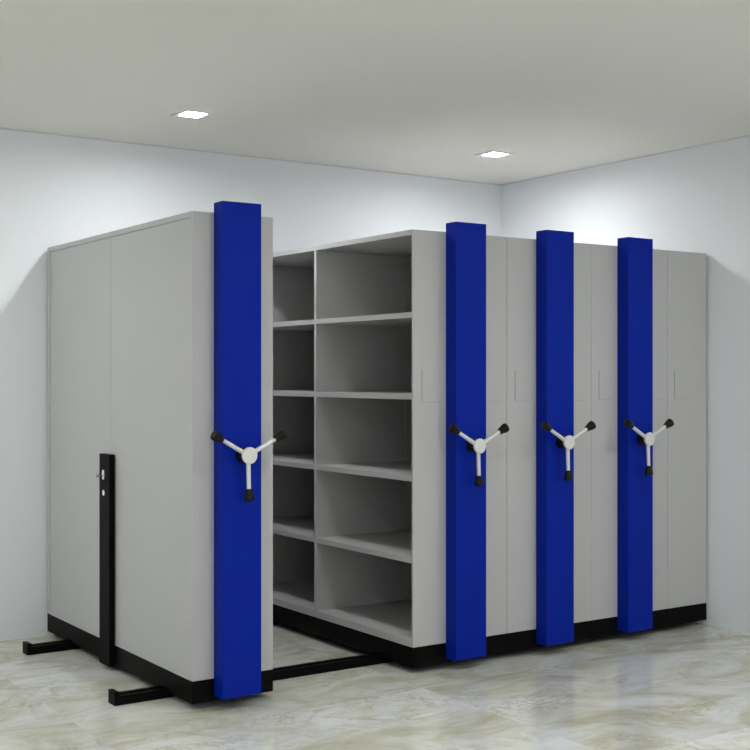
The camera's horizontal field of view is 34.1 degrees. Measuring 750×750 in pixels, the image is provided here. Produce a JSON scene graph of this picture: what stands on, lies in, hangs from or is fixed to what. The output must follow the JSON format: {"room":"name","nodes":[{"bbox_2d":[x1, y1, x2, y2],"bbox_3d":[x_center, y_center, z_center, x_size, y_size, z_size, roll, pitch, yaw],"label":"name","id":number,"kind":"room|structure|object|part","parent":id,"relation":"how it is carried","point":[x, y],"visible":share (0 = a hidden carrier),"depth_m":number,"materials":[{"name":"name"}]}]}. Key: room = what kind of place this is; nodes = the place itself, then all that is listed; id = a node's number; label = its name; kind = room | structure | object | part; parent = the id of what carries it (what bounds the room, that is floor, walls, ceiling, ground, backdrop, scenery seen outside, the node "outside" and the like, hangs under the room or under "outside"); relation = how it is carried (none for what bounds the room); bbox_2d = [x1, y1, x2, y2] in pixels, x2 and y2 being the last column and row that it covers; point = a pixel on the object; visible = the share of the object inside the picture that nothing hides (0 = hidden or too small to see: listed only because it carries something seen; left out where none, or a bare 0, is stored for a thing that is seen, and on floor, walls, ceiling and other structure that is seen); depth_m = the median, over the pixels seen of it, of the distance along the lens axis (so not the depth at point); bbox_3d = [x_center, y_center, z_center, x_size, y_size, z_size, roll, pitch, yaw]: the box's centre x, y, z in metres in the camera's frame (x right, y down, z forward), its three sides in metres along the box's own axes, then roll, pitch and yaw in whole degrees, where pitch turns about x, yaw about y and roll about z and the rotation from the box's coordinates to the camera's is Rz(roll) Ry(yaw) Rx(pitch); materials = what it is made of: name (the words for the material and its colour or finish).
{"room":"archive storage room","nodes":[
{"label":"archive storage room","id":0,"kind":"room"},
{"bbox_2d":[0,129,500,640],"bbox_3d":[-2.624,0.048,6.648,8.732,2.904,0.120,0,0,-34],"label":"wall","id":1,"kind":"structure","parent":0,"point":[55,190],"depth_m":7.17,"materials":[{"name":"white paint"}]},
{"bbox_2d":[0,127,500,185],"bbox_3d":[-2.638,-1.400,6.561,8.612,0.008,0.008,0,0,-34],"label":"trim","id":2,"kind":"structure","parent":1,"relation":"attached to","point":[0,127],"depth_m":7.74,"materials":[{"name":"white paint"}]},
{"bbox_2d":[0,0,749,183],"bbox_3d":[0.048,-1.434,2.701,8.732,0.060,9.652,0,0,-34],"label":"ceiling","id":3,"kind":"structure","parent":0,"point":[416,87],"depth_m":5.77,"materials":[{"name":"paint"}]},
{"bbox_2d":[170,109,215,119],"bbox_3d":[-0.976,-1.417,6.554,0.184,0.035,0.184,0,0,-34],"label":"recessed light","id":4,"kind":"object","parent":3,"relation":"in","point":[185,113],"visible":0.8,"depth_m":6.56,"materials":[{"name":"white"}]},
{"bbox_2d":[183,112,202,115],"bbox_3d":[-0.976,-1.412,6.554,0.118,0.008,0.118,0,0,-34],"label":"diffuser","id":5,"kind":"object","parent":4,"relation":"attached to","point":[184,113],"depth_m":6.58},
{"bbox_2d":[475,150,515,157],"bbox_3d":[0.759,-1.417,7.740,0.184,0.035,0.184,0,0,-34],"label":"recessed light","id":6,"kind":"object","parent":3,"relation":"in","point":[492,154],"visible":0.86,"depth_m":7.74,"materials":[{"name":"white"}]},
{"bbox_2d":[487,153,501,155],"bbox_3d":[0.759,-1.412,7.740,0.118,0.008,0.118,0,0,-34],"label":"diffuser","id":7,"kind":"object","parent":6,"relation":"attached to","point":[488,154],"depth_m":7.78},
{"bbox_2d":[0,622,749,749],"bbox_3d":[0.048,1.550,2.701,8.732,0.100,9.652,0,0,-34],"label":"floor","id":8,"kind":"structure","parent":0,"point":[685,686],"depth_m":5.62,"materials":[{"name":"beige stone"}]},
{"bbox_2d":[23,621,277,654],"bbox_3d":[-0.372,1.469,7.623,3.661,0.062,0.080,0,0,-34],"label":"rail","id":9,"kind":"object","parent":8,"relation":"on","point":[29,648],"visible":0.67,"depth_m":6.64,"materials":[{"name":"black metal"}]},
{"bbox_2d":[108,653,393,705],"bbox_3d":[0.311,1.469,6.614,3.661,0.062,0.078,0,0,-34],"label":"rail","id":10,"kind":"object","parent":8,"relation":"on","point":[116,698],"visible":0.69,"depth_m":6.10,"materials":[{"name":"black metal"}]},
{"bbox_2d":[47,201,286,703],"bbox_3d":[-1.165,0.346,6.280,0.490,2.257,2.077,0,0,-34],"label":"shelving unit","id":11,"kind":"object","parent":10,"relation":"on","point":[161,439],"visible":1,"depth_m":5.70,"materials":[{"name":"grey metal"}]},
{"bbox_3d":[-1.707,0.314,7.149,0.412,2.104,0.030,0,0,-34],"label":"panel","id":12,"kind":"part","parent":11,"relation":"part of","materials":[{"name":"grey metal"}]},
{"bbox_3d":[-1.603,0.325,6.651,0.014,2.070,0.912,0,0,-34],"label":"panel","id":13,"kind":"part","parent":11,"relation":"part of","materials":[{"name":"grey metal"}]},
{"bbox_3d":[-1.404,0.504,6.237,0.048,0.051,0.032,0,0,-34],"label":"lock handle","id":14,"kind":"part","parent":11,"relation":"part of","materials":[{"name":"silver metal"}]},
{"bbox_3d":[-1.371,0.937,6.258,0.030,1.076,0.134,0,0,-34],"label":"lock post","id":15,"kind":"part","parent":11,"relation":"part of","materials":[{"name":"black metal"}]},
{"bbox_3d":[-1.181,-0.725,6.372,0.412,0.027,1.848,0,0,-34],"label":"panel","id":16,"kind":"part","parent":11,"relation":"part of","materials":[{"name":"grey metal"}]},
{"bbox_3d":[-1.343,1.363,6.261,0.020,0.006,1.848,0,0,-34],"label":"rail","id":17,"kind":"part","parent":11,"relation":"part of","materials":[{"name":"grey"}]},
{"bbox_3d":[-1.084,0.325,5.885,0.014,2.070,0.934,0,0,-34],"label":"panel","id":18,"kind":"part","parent":11,"relation":"part of","materials":[{"name":"grey metal"}]},
{"bbox_3d":[-0.691,0.266,5.376,0.062,0.057,0.048,0,0,-34],"label":"knob","id":19,"kind":"part","parent":11,"relation":"part of","materials":[{"name":"black plastic"}]},
{"bbox_3d":[-0.654,0.314,5.594,0.412,2.104,0.030,0,0,-34],"label":"panel","id":20,"kind":"part","parent":11,"relation":"part of","materials":[{"name":"grey"}]},
{"bbox_3d":[-0.632,0.311,5.423,0.137,0.089,0.023,0,0,-36],"label":"arm","id":21,"kind":"part","parent":11,"relation":"part of","materials":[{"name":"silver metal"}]},
{"bbox_3d":[-0.565,0.447,5.468,0.023,0.146,0.028,0,0,-34],"label":"arm","id":22,"kind":"part","parent":11,"relation":"part of","materials":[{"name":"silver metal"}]},
{"bbox_3d":[-0.562,0.532,5.463,0.048,0.056,0.048,0,0,-34],"label":"knob","id":23,"kind":"part","parent":11,"relation":"part of","materials":[{"name":"black plastic"}]},
{"bbox_3d":[-0.496,0.314,5.512,0.139,0.085,0.023,0,0,-30],"label":"arm","id":24,"kind":"part","parent":11,"relation":"part of","materials":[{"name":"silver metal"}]},
{"bbox_3d":[-0.431,0.272,5.552,0.062,0.056,0.048,0,0,-34],"label":"knob","id":25,"kind":"part","parent":11,"relation":"part of","materials":[{"name":"black plastic"}]},
{"bbox_2d":[273,222,508,667],"bbox_3d":[-0.042,0.344,7.040,0.613,2.253,2.077,0,0,-34],"label":"shelving unit","id":26,"kind":"object","parent":10,"relation":"on","point":[341,543],"visible":0.95,"depth_m":6.73,"materials":[{"name":"grey metal"}]},
{"bbox_3d":[-0.355,-0.308,7.501,0.613,0.028,0.937,0,0,-34],"label":"shelf","id":27,"kind":"part","parent":26,"relation":"part of","materials":[{"name":"grey metal"}]},
{"bbox_3d":[-0.355,0.104,7.501,0.613,0.028,0.937,0,0,-34],"label":"shelf","id":28,"kind":"part","parent":26,"relation":"part of","materials":[{"name":"grey metal"}]},
{"bbox_3d":[-0.355,0.517,7.501,0.613,0.028,0.937,0,0,-34],"label":"shelf","id":29,"kind":"part","parent":26,"relation":"part of","materials":[{"name":"grey metal"}]},
{"bbox_3d":[-0.355,0.929,7.501,0.613,0.028,0.937,0,0,-34],"label":"shelf","id":30,"kind":"part","parent":26,"relation":"part of","materials":[{"name":"grey metal"}]},
{"bbox_3d":[-0.355,1.347,7.501,0.613,0.038,0.937,0,0,-34],"label":"shelf","id":31,"kind":"part","parent":26,"relation":"part of","materials":[{"name":"grey metal"}]},
{"bbox_3d":[-0.621,0.314,7.895,0.613,2.104,0.013,0,0,-34],"label":"panel","id":32,"kind":"part","parent":26,"relation":"part of","materials":[{"name":"grey metal"}]},
{"bbox_3d":[-0.090,-0.725,7.110,0.613,0.027,1.882,0,0,-34],"label":"panel","id":33,"kind":"part","parent":26,"relation":"part of","materials":[{"name":"grey metal"}]},
{"bbox_3d":[0.180,-0.308,6.712,0.613,0.028,0.921,0,0,-34],"label":"shelf","id":34,"kind":"part","parent":26,"relation":"part of","materials":[{"name":"grey metal"}]},
{"bbox_3d":[0.180,0.104,6.712,0.613,0.028,0.921,0,0,-34],"label":"shelf","id":35,"kind":"part","parent":26,"relation":"part of","materials":[{"name":"grey metal"}]},
{"bbox_3d":[0.180,0.517,6.712,0.613,0.028,0.921,0,0,-34],"label":"shelf","id":36,"kind":"part","parent":26,"relation":"part of","materials":[{"name":"grey metal"}]},
{"bbox_3d":[0.180,0.929,6.712,0.613,0.028,0.921,0,0,-34],"label":"shelf","id":37,"kind":"part","parent":26,"relation":"part of","materials":[{"name":"grey metal"}]},
{"bbox_3d":[0.180,1.347,6.712,0.613,0.038,0.921,0,0,-34],"label":"shelf","id":38,"kind":"part","parent":26,"relation":"part of","materials":[{"name":"grey metal"}]},
{"bbox_3d":[0.399,0.266,6.114,0.062,0.057,0.048,0,0,-34],"label":"knob","id":39,"kind":"part","parent":26,"relation":"part of","materials":[{"name":"black plastic"}]},
{"bbox_3d":[0.441,0.314,6.325,0.613,2.104,0.013,0,0,-34],"label":"panel","id":40,"kind":"part","parent":26,"relation":"part of","materials":[{"name":"grey"}]},
{"bbox_3d":[0.458,0.311,6.161,0.137,0.089,0.023,0,0,-36],"label":"arm","id":41,"kind":"part","parent":26,"relation":"part of","materials":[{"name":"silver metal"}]},
{"bbox_3d":[0.525,0.447,6.206,0.023,0.146,0.028,0,0,-34],"label":"arm","id":42,"kind":"part","parent":26,"relation":"part of","materials":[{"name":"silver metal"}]},
{"bbox_3d":[0.528,0.532,6.201,0.048,0.056,0.048,0,0,-34],"label":"knob","id":43,"kind":"part","parent":26,"relation":"part of","materials":[{"name":"black plastic"}]},
{"bbox_3d":[0.594,0.314,6.250,0.139,0.085,0.023,0,0,-30],"label":"arm","id":44,"kind":"part","parent":26,"relation":"part of","materials":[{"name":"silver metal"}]},
{"bbox_3d":[0.659,0.272,6.290,0.062,0.056,0.048,0,0,-34],"label":"knob","id":45,"kind":"part","parent":26,"relation":"part of","materials":[{"name":"black plastic"}]},
{"bbox_2d":[404,230,595,651],"bbox_3d":[0.467,0.344,7.385,0.613,2.253,2.077,0,0,-34],"label":"shelving unit","id":46,"kind":"object","parent":10,"relation":"on","point":[550,424],"visible":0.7,"depth_m":6.58,"materials":[{"name":"grey"}]},
{"bbox_3d":[0.906,0.266,6.457,0.062,0.057,0.048,0,0,-34],"label":"knob","id":47,"kind":"part","parent":46,"relation":"part of","materials":[{"name":"black plastic"}]},
{"bbox_3d":[0.951,0.314,6.670,0.613,2.104,0.013,0,0,-34],"label":"panel","id":48,"kind":"part","parent":46,"relation":"part of","materials":[{"name":"grey"}]},
{"bbox_3d":[0.965,0.311,6.504,0.137,0.089,0.023,0,0,-36],"label":"arm","id":49,"kind":"part","parent":46,"relation":"part of","materials":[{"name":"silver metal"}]},
{"bbox_3d":[1.032,0.447,6.549,0.023,0.146,0.028,0,0,-34],"label":"arm","id":50,"kind":"part","parent":46,"relation":"part of","materials":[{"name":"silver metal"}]},
{"bbox_3d":[1.035,0.532,6.545,0.048,0.056,0.048,0,0,-34],"label":"knob","id":51,"kind":"part","parent":46,"relation":"part of","materials":[{"name":"black plastic"}]},
{"bbox_3d":[1.101,0.314,6.593,0.139,0.085,0.023,0,0,-30],"label":"arm","id":52,"kind":"part","parent":46,"relation":"part of","materials":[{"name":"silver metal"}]},
{"bbox_3d":[1.166,0.272,6.633,0.062,0.056,0.048,0,0,-34],"label":"knob","id":53,"kind":"part","parent":46,"relation":"part of","materials":[{"name":"black plastic"}]},
{"bbox_2d":[591,237,673,638],"bbox_3d":[0.976,0.344,7.729,0.613,2.253,2.077,0,0,-34],"label":"shelving unit","id":54,"kind":"object","parent":10,"relation":"on","point":[629,278],"visible":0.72,"depth_m":6.92,"materials":[{"name":"grey"}]},
{"bbox_3d":[1.413,0.266,6.800,0.062,0.057,0.048,0,0,-34],"label":"knob","id":55,"kind":"part","parent":54,"relation":"part of","materials":[{"name":"black plastic"}]},
{"bbox_3d":[1.472,0.311,6.847,0.137,0.089,0.023,0,0,-36],"label":"arm","id":56,"kind":"part","parent":54,"relation":"part of","materials":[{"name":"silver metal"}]},
{"bbox_3d":[1.539,0.447,6.892,0.023,0.146,0.028,0,0,-34],"label":"arm","id":57,"kind":"part","parent":54,"relation":"part of","materials":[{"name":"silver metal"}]},
{"bbox_3d":[1.542,0.532,6.888,0.048,0.056,0.048,0,0,-34],"label":"knob","id":58,"kind":"part","parent":54,"relation":"part of","materials":[{"name":"black plastic"}]},
{"bbox_3d":[1.608,0.314,6.936,0.139,0.085,0.023,0,0,-30],"label":"arm","id":59,"kind":"part","parent":54,"relation":"part of","materials":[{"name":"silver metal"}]},
{"bbox_3d":[1.673,0.272,6.977,0.062,0.056,0.048,0,0,-34],"label":"knob","id":60,"kind":"part","parent":54,"relation":"part of","materials":[{"name":"black plastic"}]},
{"bbox_2d":[667,250,705,625],"bbox_3d":[1.323,0.366,8.065,0.335,2.209,1.911,0,0,-34],"label":"shelving unit","id":61,"kind":"object","parent":10,"relation":"on","point":[686,271],"visible":0.2,"depth_m":7.27,"materials":[{"name":"grey metal"}]},
{"bbox_2d":[501,136,749,633],"bbox_3d":[3.647,0.048,5.066,0.120,2.904,9.532,0,0,-34],"label":"wall","id":62,"kind":"structure","parent":0,"point":[695,199],"depth_m":7.35,"materials":[{"name":"white paint"}]},
{"bbox_2d":[501,135,749,185],"bbox_3d":[3.597,-1.400,5.026,0.008,0.008,9.524,0,0,-34],"label":"trim","id":63,"kind":"structure","parent":62,"relation":"attached to","point":[745,135],"depth_m":7.90,"materials":[{"name":"white paint"}]}
]}

